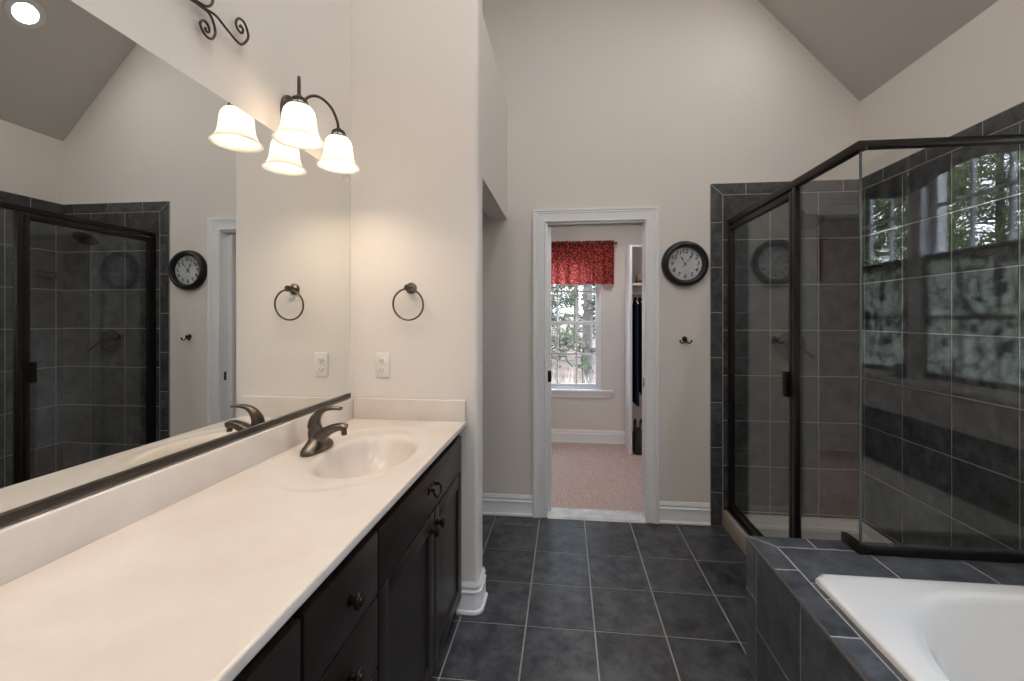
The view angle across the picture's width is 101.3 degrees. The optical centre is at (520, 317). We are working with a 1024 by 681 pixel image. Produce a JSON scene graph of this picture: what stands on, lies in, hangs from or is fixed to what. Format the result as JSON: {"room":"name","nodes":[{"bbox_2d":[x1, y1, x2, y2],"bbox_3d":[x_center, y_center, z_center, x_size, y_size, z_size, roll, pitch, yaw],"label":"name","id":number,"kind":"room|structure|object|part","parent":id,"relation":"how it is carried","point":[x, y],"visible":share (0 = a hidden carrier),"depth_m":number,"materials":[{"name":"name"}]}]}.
{"room":"bathroom","nodes":[
{"label":"bathroom","id":0,"kind":"room"},
{"bbox_2d":[0,0,350,527],"bbox_3d":[-1.093,-0.578,-0.051,0.120,4.000,4.270,0,0,6],"label":"wall","id":1,"kind":"structure","parent":0,"point":[310,40],"depth_m":1.41,"materials":[{"name":"white paint"}]},
{"bbox_2d":[0,0,350,526],"bbox_3d":[-0.916,-0.148,0.987,0.014,1.046,2.013,0,0,6],"label":"vanity mirror","id":2,"kind":"object","parent":1,"relation":"attached to","point":[174,273],"visible":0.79,"depth_m":1.01,"materials":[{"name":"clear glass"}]},
{"bbox_2d":[190,0,249,45],"bbox_3d":[-0.914,-0.875,0.960,0.024,0.170,0.769,0,0,6],"label":"scroll","id":3,"kind":"object","parent":1,"relation":"attached to","point":[204,7],"visible":1,"depth_m":1.20,"materials":[{"name":"metal"}]},
{"bbox_2d":[272,76,359,173],"bbox_3d":[-0.763,-0.731,1.558,0.200,0.256,0.410,0,0,6],"label":"wall lamp","id":4,"kind":"object","parent":1,"relation":"attached to","point":[297,129],"visible":1,"depth_m":1.49,"materials":[{"name":"glass"}]},
{"bbox_3d":[-0.838,-0.757,1.566,0.048,0.140,0.112,0,0,6],"label":"plate","id":5,"kind":"part","parent":4,"relation":"part of","materials":[{"name":"metal"}]},
{"bbox_3d":[-0.756,-0.669,1.432,0.160,0.132,0.160,0,0,6],"label":"lamp shade","id":6,"kind":"part","parent":4,"relation":"part of","materials":[{"name":"white glass"}]},
{"bbox_3d":[-0.792,-0.806,1.498,0.011,0.104,0.162,0,0,-29],"label":"arm","id":7,"kind":"part","parent":4,"relation":"part of","materials":[{"name":"metal"}]},
{"bbox_3d":[-0.779,-0.806,1.623,0.011,0.104,0.162,0,0,40],"label":"arm","id":8,"kind":"part","parent":4,"relation":"part of","materials":[{"name":"metal"}]},
{"bbox_3d":[-0.730,-0.669,1.680,0.160,0.132,0.160,0,0,6],"label":"lamp shade","id":9,"kind":"part","parent":4,"relation":"part of","materials":[{"name":"white glass"}]},
{"bbox_2d":[351,0,506,609],"bbox_3d":[-0.893,-0.098,2.527,1.498,2.980,1.000,0,0,6],"label":"wall","id":10,"kind":"structure","parent":0,"point":[429,103],"depth_m":1.99,"materials":[{"name":"white paint"}]},
{"bbox_2d":[376,353,389,377],"bbox_3d":[-0.658,0.225,1.994,0.070,0.117,0.009,0,0,6],"label":"wall outlet","id":11,"kind":"object","parent":10,"relation":"attached to","point":[382,359],"visible":1,"depth_m":1.99,"materials":[{"name":"white plastic"}]},
{"bbox_2d":[379,367,385,372],"bbox_3d":[-0.658,0.247,1.992,0.034,0.029,0.003,0,0,6],"label":"receptacle","id":12,"kind":"object","parent":11,"relation":"attached to","point":[381,369],"depth_m":1.99,"materials":[{"name":"white plastic"}]},
{"bbox_2d":[379,358,385,363],"bbox_3d":[-0.658,0.203,1.992,0.034,0.029,0.003,0,0,6],"label":"receptacle","id":13,"kind":"object","parent":11,"relation":"attached to","point":[381,360],"depth_m":1.99,"materials":[{"name":"white plastic"}]},
{"bbox_2d":[392,283,423,320],"bbox_3d":[-0.521,-0.077,1.956,0.153,0.180,0.057,0,0,6],"label":"towel ring","id":14,"kind":"object","parent":10,"relation":"attached to","point":[410,288],"visible":1,"depth_m":1.94,"materials":[{"name":"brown metal"}]},
{"bbox_2d":[456,566,487,615],"bbox_3d":[-0.231,1.300,2.006,0.122,0.145,0.149,0,0,6],"label":"baseboard","id":15,"kind":"structure","parent":10,"relation":"attached to","point":[472,602],"depth_m":1.95,"materials":[{"name":"white paint"}]},
{"bbox_2d":[430,515,755,680],"bbox_3d":[0.082,1.422,0.298,3.700,0.100,5.210,0,0,6],"label":"floor","id":16,"kind":"structure","parent":0,"point":[567,600],"depth_m":1.99,"materials":[{"name":"tile"}]},
{"bbox_2d":[232,616,299,680],"bbox_3d":[-0.699,0.935,0.361,0.574,0.873,0.876,0,0,6],"label":"base cabinet","id":17,"kind":"object","parent":16,"relation":"on","point":[278,659],"visible":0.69,"depth_m":0.71,"materials":[{"name":"brown wood"}]},
{"bbox_2d":[0,398,466,680],"bbox_3d":[-0.640,0.493,0.967,0.565,0.226,2.045,0,0,6],"label":"countertop","id":18,"kind":"structure","parent":17,"relation":"on","point":[184,570],"depth_m":0.85,"materials":[{"name":"stone"}]},
{"bbox_2d":[300,406,347,456],"bbox_3d":[-0.700,0.399,1.521,0.148,0.159,0.164,0,0,6],"label":"faucet","id":19,"kind":"object","parent":18,"relation":"on","point":[319,441],"visible":1,"depth_m":1.50,"materials":[{"name":"brown metal"}]},
{"bbox_3d":[-0.712,0.377,1.522,0.125,0.115,0.055,0,0,6],"label":"lever","id":20,"kind":"part","parent":19,"relation":"part of","materials":[{"name":"brown metal"}]},
{"bbox_3d":[-0.696,0.425,1.521,0.140,0.093,0.066,0,0,6],"label":"spout","id":21,"kind":"part","parent":19,"relation":"part of","materials":[{"name":"brown metal"}]},
{"bbox_2d":[292,530,377,680],"bbox_3d":[-0.637,0.935,0.954,0.574,0.873,0.312,0,0,6],"label":"drawers","id":22,"kind":"object","parent":16,"relation":"on","point":[339,619],"visible":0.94,"depth_m":0.92,"materials":[{"name":"brown wood"}]},
{"bbox_3d":[-0.393,0.804,0.928,0.019,0.179,0.306,0,0,6],"label":"drawer","id":23,"kind":"part","parent":22,"relation":"part of","materials":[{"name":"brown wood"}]},
{"bbox_3d":[-0.366,0.799,0.935,0.032,0.038,0.038,0,0,6],"label":"knob","id":24,"kind":"part","parent":22,"relation":"part of","materials":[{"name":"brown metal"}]},
{"bbox_3d":[-0.366,0.630,0.935,0.032,0.038,0.038,0,0,6],"label":"knob","id":25,"kind":"part","parent":22,"relation":"part of","materials":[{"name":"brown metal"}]},
{"bbox_3d":[-0.393,1.097,0.928,0.019,0.391,0.306,0,0,6],"label":"drawer","id":26,"kind":"part","parent":22,"relation":"part of","materials":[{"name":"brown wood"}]},
{"bbox_2d":[371,436,460,680],"bbox_3d":[-0.575,0.935,1.546,0.574,0.873,0.876,0,0,6],"label":"base cabinet","id":27,"kind":"object","parent":16,"relation":"on","point":[419,593],"visible":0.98,"depth_m":1.41,"materials":[{"name":"brown wood"}]},
{"bbox_3d":[-0.352,1.000,1.314,0.019,0.584,0.454,0,0,6],"label":"door","id":28,"kind":"part","parent":27,"relation":"part of","materials":[{"name":"brown wood"}]},
{"bbox_3d":[-0.353,1.000,1.314,0.015,0.484,0.354,0,0,6],"label":"panel","id":29,"kind":"part","parent":27,"relation":"part of","materials":[{"name":"brown wood"}]},
{"bbox_3d":[-0.331,0.624,1.520,0.019,0.155,0.868,0,0,6],"label":"drawer","id":30,"kind":"part","parent":27,"relation":"part of","materials":[{"name":"brown wood"}]},
{"bbox_3d":[-0.306,0.621,1.518,0.031,0.046,0.090,0,0,6],"label":"bail pull","id":31,"kind":"part","parent":27,"relation":"part of","materials":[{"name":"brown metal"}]},
{"bbox_3d":[-0.307,0.766,1.506,0.032,0.038,0.038,0,0,6],"label":"knob","id":32,"kind":"part","parent":27,"relation":"part of","materials":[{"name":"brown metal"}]},
{"bbox_3d":[-0.299,0.766,1.576,0.032,0.038,0.038,0,0,6],"label":"knob","id":33,"kind":"part","parent":27,"relation":"part of","materials":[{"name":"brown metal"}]},
{"bbox_3d":[-0.307,1.000,1.748,0.019,0.584,0.408,0,0,6],"label":"door","id":34,"kind":"part","parent":27,"relation":"part of","materials":[{"name":"brown wood"}]},
{"bbox_3d":[-0.308,1.000,1.748,0.015,0.484,0.308,0,0,6],"label":"panel","id":35,"kind":"part","parent":27,"relation":"part of","materials":[{"name":"brown wood"}]},
{"bbox_2d":[547,507,644,522],"bbox_3d":[0.514,1.370,2.919,0.655,0.024,0.158,0,0,6],"label":"threshold","id":36,"kind":"object","parent":16,"relation":"on","point":[555,513],"depth_m":2.89,"materials":[{"name":"white stone"}]},
{"bbox_2d":[723,510,892,554],"bbox_3d":[1.685,1.318,2.160,0.832,0.108,1.130,0,0,6],"label":"shower pan","id":37,"kind":"object","parent":16,"relation":"on","point":[820,528],"visible":0.2,"depth_m":2.64,"materials":[{"name":"plastic"}]},
{"bbox_2d":[727,134,1023,562],"bbox_3d":[1.683,0.309,2.104,0.826,1.910,1.243,0,0,6],"label":"shower frame","id":38,"kind":"object","parent":37,"relation":"on","point":[790,192],"visible":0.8,"depth_m":1.95,"materials":[{"name":"brown metal"}]},
{"bbox_3d":[1.314,1.250,2.200,0.044,0.028,1.128,0,0,6],"label":"sill rail","id":39,"kind":"part","parent":38,"relation":"part of","materials":[{"name":"brown metal"}]},
{"bbox_3d":[1.331,0.314,2.355,0.026,1.832,0.752,0,0,6],"label":"door","id":40,"kind":"part","parent":38,"relation":"part of","materials":[{"name":"clear glass"}]},
{"bbox_3d":[1.295,0.317,2.015,0.072,0.120,0.024,0,0,6],"label":"handle","id":41,"kind":"part","parent":38,"relation":"part of","materials":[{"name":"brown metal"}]},
{"bbox_3d":[1.308,-0.629,2.143,0.032,0.034,1.243,0,0,6],"label":"rail","id":42,"kind":"part","parent":38,"relation":"part of","materials":[{"name":"brown metal"}]},
{"bbox_3d":[1.250,0.847,1.582,0.022,0.036,0.102,0,0,6],"label":"deck rail","id":43,"kind":"part","parent":38,"relation":"part of","materials":[{"name":"brown metal"}]},
{"bbox_3d":[1.643,0.850,1.499,0.778,0.028,0.018,0,0,6],"label":"deck rail","id":44,"kind":"part","parent":38,"relation":"part of","materials":[{"name":"brown metal"}]},
{"bbox_3d":[1.646,-0.632,1.499,0.773,0.027,0.032,0,0,6],"label":"rail","id":45,"kind":"part","parent":38,"relation":"part of","materials":[{"name":"brown metal"}]},
{"bbox_2d":[745,535,1023,680],"bbox_3d":[1.358,1.118,0.570,1.153,0.507,2.097,0,0,6],"label":"tub deck","id":46,"kind":"object","parent":16,"relation":"on","point":[795,631],"visible":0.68,"depth_m":1.42,"materials":[{"name":"tile"}]},
{"bbox_3d":[0.786,0.867,0.630,0.003,0.005,2.097,0,0,6],"label":"edge trim","id":47,"kind":"part","parent":46,"relation":"part of","materials":[{"name":"grey tile"}]},
{"bbox_2d":[815,574,1023,680],"bbox_3d":[1.397,1.052,0.594,1.028,0.414,1.512,0,0,6],"label":"bathtub","id":48,"kind":"object","parent":46,"relation":"in","point":[929,630],"visible":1,"depth_m":1.24,"materials":[{"name":"white ceramic"}]},
{"bbox_2d":[551,225,641,430],"bbox_3d":[0.641,0.097,4.676,3.100,2.650,0.140,0,0,6],"label":"wall","id":49,"kind":"structure","parent":0,"point":[566,412],"depth_m":4.57,"materials":[{"name":"white paint"}]},
{"bbox_2d":[551,284,612,397],"bbox_3d":[0.512,0.091,4.672,0.995,1.558,0.175,0,0,6],"label":"window","id":50,"kind":"structure","parent":49,"relation":"in","point":[578,390],"depth_m":4.65,"materials":[{"name":"white paint"}]},
{"bbox_3d":[0.514,0.400,4.689,0.701,0.731,0.022,0,0,6],"label":"sash","id":51,"kind":"part","parent":50,"relation":"part of","materials":[{"name":"white paint"}]},
{"bbox_3d":[0.507,0.800,4.627,0.995,0.030,0.085,0,0,6],"label":"sill","id":52,"kind":"part","parent":50,"relation":"part of","materials":[{"name":"white paint"}]},
{"bbox_3d":[0.517,-0.298,4.724,0.701,0.736,0.022,0,0,6],"label":"sash","id":53,"kind":"part","parent":50,"relation":"part of","materials":[{"name":"white paint"}]},
{"bbox_2d":[551,240,616,284],"bbox_3d":[0.497,-0.599,4.571,1.080,0.468,0.096,0,0,6],"label":"valance","id":54,"kind":"object","parent":49,"relation":"attached to","point":[572,262],"visible":0.65,"depth_m":4.54,"materials":[{"name":"red fabric"}]},
{"bbox_3d":[0.498,-0.803,4.582,1.080,0.028,0.075,0,0,6],"label":"curtain rod","id":55,"kind":"part","parent":54,"relation":"part of","materials":[{"name":"fabric"}]},
{"bbox_2d":[551,429,632,444],"bbox_3d":[0.632,1.296,4.594,2.860,0.145,0.024,0,0,6],"label":"baseboard","id":56,"kind":"structure","parent":49,"relation":"attached to","point":[557,435],"depth_m":4.58,"materials":[{"name":"white paint"}]},
{"bbox_2d":[551,442,641,510],"bbox_3d":[0.552,1.420,3.834,3.100,0.104,1.752,0,0,6],"label":"floor","id":57,"kind":"structure","parent":0,"point":[583,475],"depth_m":3.62,"materials":[{"name":"beige carpet"}]},
{"bbox_2d":[625,245,641,454],"bbox_3d":[1.569,0.317,4.318,0.929,2.100,0.346,0,0,6],"label":"closet","id":58,"kind":"object","parent":57,"relation":"on","point":[629,285],"visible":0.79,"depth_m":4.30,"materials":[{"name":"white paint"}]},
{"bbox_3d":[1.118,0.317,4.365,0.022,2.100,0.346,0,0,6],"label":"panel","id":59,"kind":"part","parent":58,"relation":"part of","materials":[{"name":"white paint"}]},
{"bbox_2d":[632,291,638,406],"bbox_3d":[1.177,0.297,4.321,0.042,1.149,0.380,0,0,6],"label":"garment","id":60,"kind":"object","parent":58,"relation":"hanging from","point":[635,307],"visible":0.92,"depth_m":4.22,"materials":[{"name":"black fabric"}]},
{"bbox_2d":[632,245,641,251],"bbox_3d":[1.578,-0.723,4.325,0.913,0.018,0.331,0,0,6],"label":"shelf","id":61,"kind":"object","parent":58,"relation":"attached to","point":[635,248],"depth_m":4.32,"materials":[{"name":"white paint"}]},
{"bbox_2d":[632,283,641,287],"bbox_3d":[1.578,-0.337,4.325,0.913,0.018,0.331,0,0,6],"label":"shelf","id":62,"kind":"object","parent":58,"relation":"attached to","point":[634,285],"depth_m":4.24,"materials":[{"name":"white paint"}]},
{"bbox_2d":[635,274,641,282],"bbox_3d":[1.257,-0.399,4.322,0.256,0.104,0.256,0,0,6],"label":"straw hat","id":63,"kind":"object","parent":58,"relation":"on","point":[639,276],"visible":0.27,"depth_m":4.27,"materials":[{"name":"beige wicker"}]},
{"bbox_2d":[638,291,641,393],"bbox_3d":[1.221,0.237,4.316,0.038,1.029,0.380,0,0,6],"label":"garment","id":64,"kind":"object","parent":58,"relation":"hanging from","point":[639,298],"visible":0.37,"depth_m":4.20,"materials":[{"name":"black fabric"}]},
{"bbox_2d":[632,419,641,454],"bbox_3d":[1.199,1.198,4.298,0.116,0.338,0.250,0,0,6],"label":"handbag","id":65,"kind":"object","parent":57,"relation":"on","point":[637,432],"visible":0.74,"depth_m":4.21,"materials":[{"name":"black leather"}]},
{"bbox_3d":[1.170,1.101,4.302,0.015,0.144,0.156,0,0,6],"label":"handle","id":66,"kind":"part","parent":65,"relation":"part of","materials":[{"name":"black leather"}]},
{"bbox_2d":[482,0,859,525],"bbox_3d":[0.371,-0.578,2.922,3.930,4.000,0.110,0,0,6],"label":"wall","id":67,"kind":"structure","parent":0,"point":[611,103],"depth_m":2.79,"materials":[{"name":"white paint"}]},
{"bbox_2d":[482,493,532,516],"bbox_3d":[-0.665,1.300,2.974,1.498,0.145,0.024,0,0,6],"label":"baseboard","id":68,"kind":"structure","parent":67,"relation":"attached to","point":[513,505],"depth_m":2.91,"materials":[{"name":"white paint"}]},
{"bbox_2d":[533,206,658,523],"bbox_3d":[0.242,0.356,2.941,1.232,2.032,0.104,0,0,6],"label":"door jamb","id":69,"kind":"structure","parent":67,"relation":"in","point":[549,225],"depth_m":2.90,"materials":[{"name":"white paint"}]},
{"bbox_3d":[-0.079,0.357,2.975,0.586,1.986,0.032,0,0,6],"label":"panel","id":70,"kind":"part","parent":69,"relation":"part of","materials":[{"name":"white paint"}]},
{"bbox_3d":[0.200,0.407,2.946,0.029,0.080,0.037,0,0,6],"label":"flush pull","id":71,"kind":"part","parent":69,"relation":"part of","materials":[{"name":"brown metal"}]},
{"bbox_2d":[661,241,708,286],"bbox_3d":[1.087,-0.360,2.778,0.303,0.303,0.046,0,0,6],"label":"wall clock","id":72,"kind":"object","parent":67,"relation":"attached to","point":[684,263],"visible":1,"depth_m":2.78,"materials":[{"name":"black plastic"}]},
{"bbox_2d":[659,501,710,525],"bbox_3d":[1.087,1.300,2.790,0.328,0.145,0.024,0,0,6],"label":"baseboard","id":73,"kind":"structure","parent":67,"relation":"attached to","point":[670,512],"depth_m":2.79,"materials":[{"name":"white paint"}]},
{"bbox_2d":[679,336,692,343],"bbox_3d":[1.088,0.146,2.781,0.086,0.048,0.039,0,0,6],"label":"robe hook","id":74,"kind":"object","parent":67,"relation":"attached to","point":[684,339],"visible":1,"depth_m":2.77,"materials":[{"name":"brown metal"}]},
{"bbox_2d":[776,332,815,359],"bbox_3d":[1.756,0.182,2.686,0.210,0.186,0.070,0,0,6],"label":"shower valve","id":75,"kind":"object","parent":67,"relation":"attached to","point":[782,343],"visible":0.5,"depth_m":2.71,"materials":[{"name":"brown metal"}]},
{"bbox_3d":[1.798,0.211,2.665,0.124,0.087,0.035,0,0,15],"label":"lever","id":76,"kind":"part","parent":75,"relation":"part of","materials":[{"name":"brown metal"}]},
{"bbox_2d":[801,210,822,230],"bbox_3d":[1.761,-0.616,2.614,0.149,0.150,0.215,0,0,6],"label":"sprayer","id":77,"kind":"object","parent":67,"relation":"attached to","point":[809,221],"visible":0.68,"depth_m":2.56,"materials":[{"name":"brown metal"}]},
{"bbox_2d":[759,0,997,101],"bbox_3d":[0.128,-1.913,0.308,4.090,1.471,5.440,0,0,6],"label":"ceiling","id":78,"kind":"structure","parent":0,"point":[864,44],"depth_m":2.38,"materials":[{"name":"grey paint"}]},
{"bbox_2d":[860,0,1023,549],"bbox_3d":[1.971,0.009,0.120,0.160,2.825,5.250,0,0,6],"label":"wall","id":79,"kind":"structure","parent":0,"point":[943,308],"depth_m":2.06,"materials":[{"name":"tile"}]},
{"bbox_2d":[862,259,880,268],"bbox_3d":[2.122,-0.326,2.553,0.046,0.044,0.120,0,0,6],"label":"shower shelf","id":80,"kind":"object","parent":79,"relation":"attached to","point":[873,265],"visible":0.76,"depth_m":2.53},
{"bbox_2d":[862,265,880,268],"bbox_3d":[2.123,-0.310,2.553,0.044,0.012,0.120,0,0,6],"label":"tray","id":81,"kind":"object","parent":80,"relation":"on","point":[871,266],"depth_m":2.53,"materials":[{"name":"brown"}]},
{"bbox_3d":[2.122,-0.330,2.553,0.044,0.036,0.120,0,0,6],"label":"guard rail","id":82,"kind":"part","parent":80,"relation":"part of","materials":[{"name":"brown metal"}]},
{"label":"outside","id":83,"kind":"structure","parent":0,"visible":0},
{"bbox_2d":[551,315,595,383],"bbox_3d":[8.686,0.237,6.128,48.000,3.369,62.000,0,0,6],"label":"ground","id":84,"kind":"structure","parent":83,"point":[565,365],"depth_m":12.10,"materials":[{"name":"brown soil"}]},
{"bbox_2d":[551,284,577,355],"bbox_3d":[0.469,-1.679,12.205,2.431,6.216,2.617,0,0,-13],"label":"tree","id":85,"kind":"object","parent":84,"relation":"on","point":[552,294],"visible":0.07,"depth_m":12.01,"materials":[{"name":"green plant"}]},
{"bbox_2d":[551,284,595,383],"bbox_3d":[1.545,-2.528,9.455,3.241,8.288,3.490,0,0,6],"label":"tree","id":86,"kind":"object","parent":84,"relation":"on","point":[588,305],"visible":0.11,"depth_m":9.39,"materials":[{"name":"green plant"}]},
{"bbox_2d":[551,284,595,343],"bbox_3d":[2.134,-2.687,16.499,2.917,7.460,3.141,0,0,5],"label":"tree","id":87,"kind":"object","parent":84,"relation":"on","point":[581,293],"visible":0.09,"depth_m":16.37,"materials":[{"name":"green plant"}]},
{"bbox_2d":[551,367,595,383],"bbox_3d":[1.158,1.329,7.146,4.269,1.145,1.721,0,0,6],"label":"dry grass","id":88,"kind":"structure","parent":84,"relation":"on","point":[570,367],"depth_m":7.48,"materials":[{"name":"beige plant"}]}
]}

